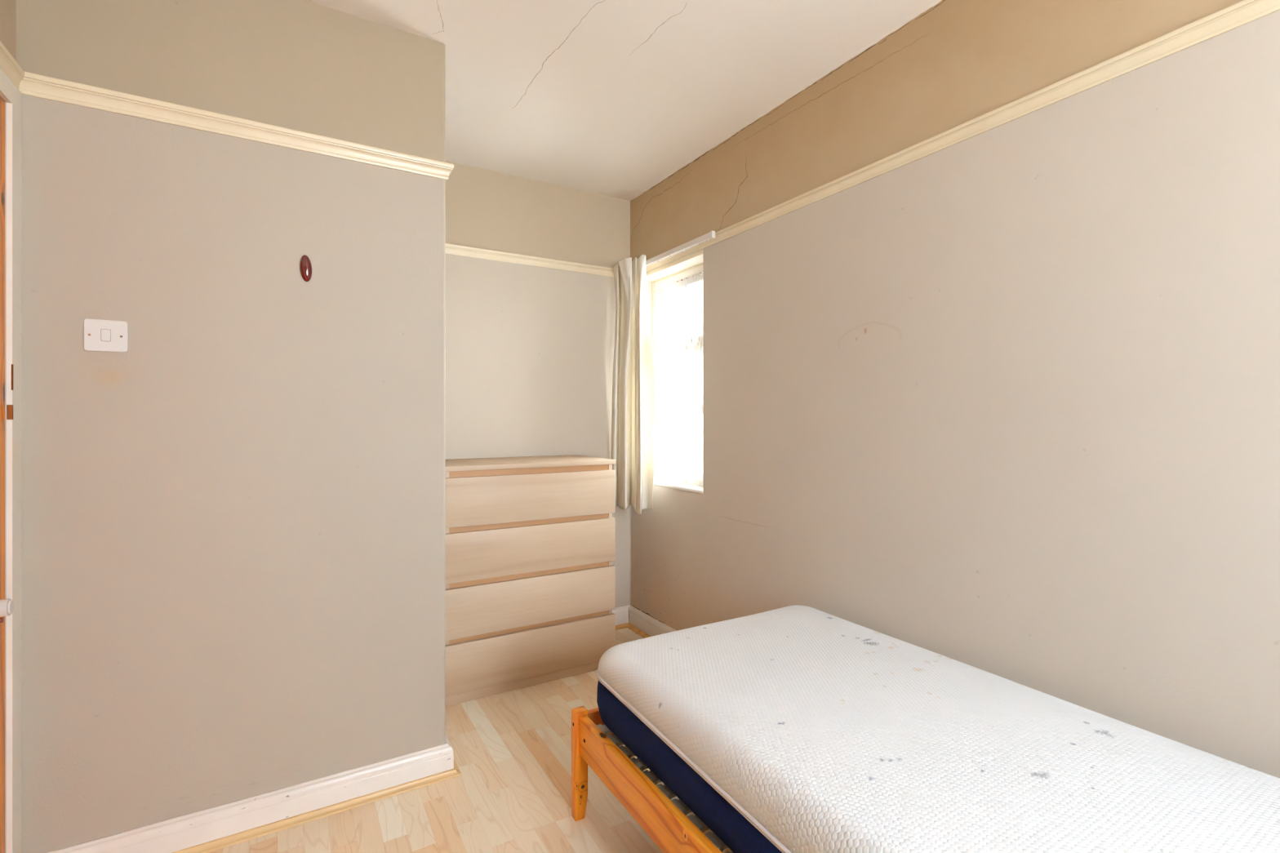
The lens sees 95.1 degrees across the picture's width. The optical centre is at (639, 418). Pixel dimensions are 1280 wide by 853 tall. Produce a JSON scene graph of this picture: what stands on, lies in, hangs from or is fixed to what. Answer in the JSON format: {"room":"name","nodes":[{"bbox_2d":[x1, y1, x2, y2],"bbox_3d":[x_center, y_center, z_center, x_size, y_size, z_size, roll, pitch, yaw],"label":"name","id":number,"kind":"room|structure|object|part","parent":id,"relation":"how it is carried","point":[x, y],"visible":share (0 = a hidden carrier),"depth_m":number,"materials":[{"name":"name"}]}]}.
{"room":"bedroom","nodes":[
{"label":"bedroom","id":0,"kind":"room"},
{"bbox_2d":[0,0,15,852],"bbox_3d":[-0.663,-0.033,-0.178,0.140,2.466,3.910,0,0,-31],"label":"wall","id":1,"kind":"structure","parent":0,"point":[7,7],"depth_m":1.40,"materials":[{"name":"paint"}]},
{"bbox_2d":[0,97,14,852],"bbox_3d":[-1.374,0.221,1.045,0.164,1.958,0.768,0,0,-31],"label":"door","id":2,"kind":"structure","parent":1,"relation":"attached to","point":[6,606],"depth_m":1.39,"materials":[{"name":"brown wood"}]},
{"bbox_3d":[-1.487,0.443,1.368,0.030,0.039,0.034,0,0,-31],"label":"handle","id":3,"kind":"part","parent":2,"relation":"part of","materials":[{"name":"white plastic"}]},
{"bbox_2d":[15,0,445,852],"bbox_3d":[-1.343,-0.033,2.124,1.037,2.466,0.944,0,0,-31],"label":"wall","id":4,"kind":"structure","parent":0,"point":[233,518],"depth_m":1.67,"materials":[{"name":"paint"}]},
{"bbox_2d":[0,40,24,852],"bbox_3d":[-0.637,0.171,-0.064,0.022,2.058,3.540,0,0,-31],"label":"door frame","id":5,"kind":"structure","parent":4,"relation":"attached to","point":[10,93],"depth_m":1.42,"materials":[{"name":"white paint"}]},
{"bbox_2d":[83,318,128,352],"bbox_3d":[-1.400,-0.216,1.536,0.088,0.083,0.008,0,0,-31],"label":"light switch","id":6,"kind":"object","parent":4,"relation":"attached to","point":[99,335],"visible":1,"depth_m":1.53,"materials":[{"name":"white plastic"}]},
{"bbox_2d":[18,71,453,179],"bbox_3d":[-1.088,-0.833,1.714,1.059,0.050,0.022,0,0,-31],"label":"trim","id":7,"kind":"structure","parent":4,"relation":"attached to","point":[32,84],"depth_m":1.65,"materials":[{"name":"beige paint"}]},
{"bbox_2d":[48,743,453,852],"bbox_3d":[-1.089,1.150,1.714,1.058,0.100,0.020,0,0,-31],"label":"baseboard","id":8,"kind":"structure","parent":4,"relation":"attached to","point":[184,832],"depth_m":1.71,"materials":[{"name":"white paint"}]},
{"bbox_2d":[299,254,311,281],"bbox_3d":[-1.007,-0.454,1.766,0.033,0.081,0.014,0,0,-31],"label":"wall hook","id":9,"kind":"object","parent":4,"relation":"attached to","point":[305,266],"visible":1,"depth_m":1.76,"materials":[{"name":"red paint"}]},
{"bbox_2d":[172,768,461,852],"bbox_3d":[-1.060,1.191,1.707,1.058,0.018,0.020,0,0,-31],"label":"trim","id":10,"kind":"structure","parent":4,"relation":"attached to","point":[223,842],"depth_m":1.76,"materials":[{"name":"brown wood"}]},
{"bbox_2d":[445,735,451,746],"bbox_3d":[-0.878,1.150,2.376,0.020,0.100,0.944,0,0,-31],"label":"baseboard","id":11,"kind":"structure","parent":4,"relation":"attached to","point":[446,739],"depth_m":2.00,"materials":[{"name":"white paint"}]},
{"bbox_2d":[453,759,461,773],"bbox_3d":[-0.850,1.191,2.369,0.020,0.018,0.944,0,0,-31],"label":"trim","id":12,"kind":"structure","parent":4,"relation":"attached to","point":[455,766],"depth_m":2.00,"materials":[{"name":"brown wood"}]},
{"bbox_2d":[208,627,732,852],"bbox_3d":[0.169,1.250,0.910,2.701,0.100,4.934,0,0,-31],"label":"floor","id":13,"kind":"structure","parent":0,"point":[512,749],"depth_m":1.82,"materials":[{"name":"brown wood"}]},
{"bbox_2d":[445,454,615,706],"bbox_3d":[-0.576,0.700,2.815,0.806,1.000,0.445,0,0,-31],"label":"dresser","id":14,"kind":"object","parent":13,"relation":"on","point":[531,540],"visible":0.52,"depth_m":2.60,"materials":[{"name":"brown wood"}]},
{"bbox_3d":[-0.912,0.711,2.627,0.018,0.979,0.419,0,0,-31],"label":"panel","id":15,"kind":"part","parent":14,"relation":"part of","materials":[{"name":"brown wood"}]},
{"bbox_3d":[-0.481,0.943,2.655,0.752,0.044,0.018,0,0,-31],"label":"cross rail","id":16,"kind":"part","parent":14,"relation":"part of","materials":[{"name":"brown wood"}]},
{"bbox_3d":[-0.481,0.708,2.655,0.752,0.044,0.018,0,0,-31],"label":"cross rail","id":17,"kind":"part","parent":14,"relation":"part of","materials":[{"name":"brown wood"}]},
{"bbox_3d":[-0.481,0.477,2.655,0.752,0.045,0.018,0,0,-31],"label":"cross rail","id":18,"kind":"part","parent":14,"relation":"part of","materials":[{"name":"brown wood"}]},
{"bbox_3d":[-0.481,0.245,2.655,0.752,0.049,0.018,0,0,-31],"label":"cross rail","id":19,"kind":"part","parent":14,"relation":"part of","materials":[{"name":"brown wood"}]},
{"bbox_3d":[-0.576,0.210,2.815,0.806,0.021,0.445,0,0,-31],"label":"panel","id":20,"kind":"part","parent":14,"relation":"part of","materials":[{"name":"brown wood"}]},
{"bbox_3d":[-0.468,1.051,2.633,0.800,0.208,0.018,0,0,-31],"label":"drawer","id":21,"kind":"part","parent":14,"relation":"part of","materials":[{"name":"brown wood"}]},
{"bbox_3d":[-0.468,0.818,2.633,0.800,0.209,0.018,0,0,-31],"label":"drawer","id":22,"kind":"part","parent":14,"relation":"part of","materials":[{"name":"brown wood"}]},
{"bbox_3d":[-0.468,0.584,2.633,0.800,0.206,0.018,0,0,-31],"label":"drawer","id":23,"kind":"part","parent":14,"relation":"part of","materials":[{"name":"brown wood"}]},
{"bbox_3d":[-0.468,0.352,2.633,0.800,0.207,0.018,0,0,-31],"label":"drawer","id":24,"kind":"part","parent":14,"relation":"part of","materials":[{"name":"brown wood"}]},
{"bbox_3d":[-0.249,0.711,3.019,0.018,0.979,0.419,0,0,-31],"label":"panel","id":25,"kind":"part","parent":14,"relation":"part of","materials":[{"name":"brown wood"}]},
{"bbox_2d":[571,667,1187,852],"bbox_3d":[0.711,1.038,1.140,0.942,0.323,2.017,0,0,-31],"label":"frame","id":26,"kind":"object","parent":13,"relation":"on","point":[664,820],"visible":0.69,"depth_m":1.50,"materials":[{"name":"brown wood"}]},
{"bbox_3d":[-0.182,1.038,1.765,0.041,0.323,0.031,0,0,-31],"label":"post","id":27,"kind":"part","parent":26,"relation":"part of","materials":[{"name":"brown wood"}]},
{"bbox_3d":[0.203,0.949,1.998,0.859,0.109,0.022,0,0,-31],"label":"rail","id":28,"kind":"part","parent":26,"relation":"part of","materials":[{"name":"brown wood"}]},
{"bbox_3d":[0.327,0.948,0.913,0.026,0.111,1.955,0,0,-31],"label":"rail","id":29,"kind":"part","parent":26,"relation":"part of","materials":[{"name":"brown wood"}]},
{"bbox_2d":[595,605,1279,852],"bbox_3d":[0.713,0.796,1.178,0.897,0.245,1.913,0,0,-31],"label":"mattress","id":30,"kind":"object","parent":26,"relation":"on","point":[772,751],"visible":1,"depth_m":1.21,"materials":[{"name":"white fabric"}]},
{"bbox_2d":[445,160,630,608],"bbox_3d":[-0.973,-0.033,2.985,2.551,2.466,0.200,0,0,-31],"label":"wall","id":31,"kind":"structure","parent":0,"point":[530,348],"depth_m":3.11,"materials":[{"name":"paint"}]},
{"bbox_2d":[445,243,613,276],"bbox_3d":[-0.587,-0.832,3.085,1.244,0.046,0.022,0,0,-31],"label":"trim","id":32,"kind":"structure","parent":31,"relation":"attached to","point":[451,249],"depth_m":3.08,"materials":[{"name":"beige paint"}]},
{"bbox_2d":[612,604,630,625],"bbox_3d":[-0.587,1.144,3.086,1.244,0.112,0.020,0,0,-31],"label":"baseboard","id":33,"kind":"structure","parent":31,"relation":"attached to","point":[621,613],"depth_m":3.36,"materials":[{"name":"white paint"}]},
{"bbox_2d":[615,622,628,630],"bbox_3d":[-0.577,1.191,3.068,1.203,0.018,0.020,0,0,-31],"label":"trim","id":34,"kind":"structure","parent":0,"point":[624,625],"depth_m":3.35,"materials":[{"name":"brown wood"}]},
{"bbox_2d":[307,0,942,200],"bbox_3d":[0.169,-1.324,0.910,2.701,0.124,4.934,0,0,-31],"label":"ceiling","id":35,"kind":"structure","parent":0,"point":[611,98],"depth_m":2.12,"materials":[{"name":"paint"}]},
{"bbox_2d":[628,0,1279,778],"bbox_3d":[1.256,-0.033,1.438,0.294,2.466,4.734,0,0,-31],"label":"wall","id":36,"kind":"structure","parent":0,"point":[1003,401],"depth_m":1.60,"materials":[{"name":"paint"}]},
{"bbox_2d":[627,622,650,638],"bbox_3d":[1.054,1.191,1.476,0.020,0.018,4.423,0,0,-31],"label":"trim","id":37,"kind":"structure","parent":36,"relation":"attached to","point":[630,626],"depth_m":3.27,"materials":[{"name":"brown wood"}]},
{"bbox_2d":[628,605,675,636],"bbox_3d":[1.072,1.144,1.486,0.020,0.112,4.464,0,0,-31],"label":"baseboard","id":38,"kind":"structure","parent":36,"relation":"attached to","point":[638,619],"depth_m":3.22,"materials":[{"name":"white paint"}]},
{"bbox_2d":[645,248,702,493],"bbox_3d":[0.217,-0.225,3.110,0.175,1.174,0.614,0,0,-31],"label":"window","id":39,"kind":"structure","parent":36,"relation":"in","point":[690,264],"depth_m":3.19,"materials":[{"name":"white paint"}]},
{"bbox_3d":[0.187,0.354,3.093,0.106,0.015,0.614,0,0,-31],"label":"sill","id":40,"kind":"part","parent":39,"relation":"part of","materials":[{"name":"white paint"}]},
{"bbox_2d":[653,271,702,486],"bbox_3d":[0.221,-0.200,3.103,0.033,1.091,0.590,0,0,-31],"label":"window pane","id":41,"kind":"object","parent":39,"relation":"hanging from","point":[685,282],"visible":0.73,"depth_m":3.11,"materials":[{"name":"white glass"}]},
{"bbox_3d":[0.266,-0.570,3.133,0.039,0.335,0.510,0,0,-31],"label":"fanlight sash","id":42,"kind":"part","parent":39,"relation":"part of","materials":[{"name":"white paint"}]},
{"bbox_3d":[0.266,-0.021,3.133,0.039,0.663,0.510,0,0,-31],"label":"casement sash","id":43,"kind":"part","parent":39,"relation":"part of","materials":[{"name":"white paint"}]},
{"bbox_3d":[0.264,-0.570,3.132,0.004,0.255,0.430,0,0,-31],"label":"pane","id":44,"kind":"part","parent":39,"relation":"part of","materials":[{"name":"clear glass"}]},
{"bbox_3d":[0.264,-0.021,3.132,0.004,0.583,0.430,0,0,-31],"label":"pane","id":45,"kind":"part","parent":39,"relation":"part of","materials":[{"name":"clear glass"}]},
{"bbox_2d":[645,230,715,266],"bbox_3d":[0.133,-0.833,3.012,0.039,0.036,0.823,0,0,-31],"label":"track","id":46,"kind":"object","parent":36,"relation":"attached to","point":[704,237],"visible":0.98,"depth_m":2.86,"materials":[{"name":"white plastic"}]},
{"bbox_2d":[610,254,655,514],"bbox_3d":[-0.046,-0.180,3.189,0.115,1.370,0.380,0,0,-31],"label":"curtain","id":47,"kind":"object","parent":46,"relation":"hanging from","point":[633,385],"visible":0.98,"depth_m":3.15,"materials":[{"name":"beige fabric"}]},
{"bbox_2d":[645,0,1279,271],"bbox_3d":[1.071,-0.834,1.486,0.022,0.042,4.464,0,0,-31],"label":"trim","id":48,"kind":"structure","parent":36,"relation":"attached to","point":[1242,12],"depth_m":1.54,"materials":[{"name":"beige paint"}]}
]}

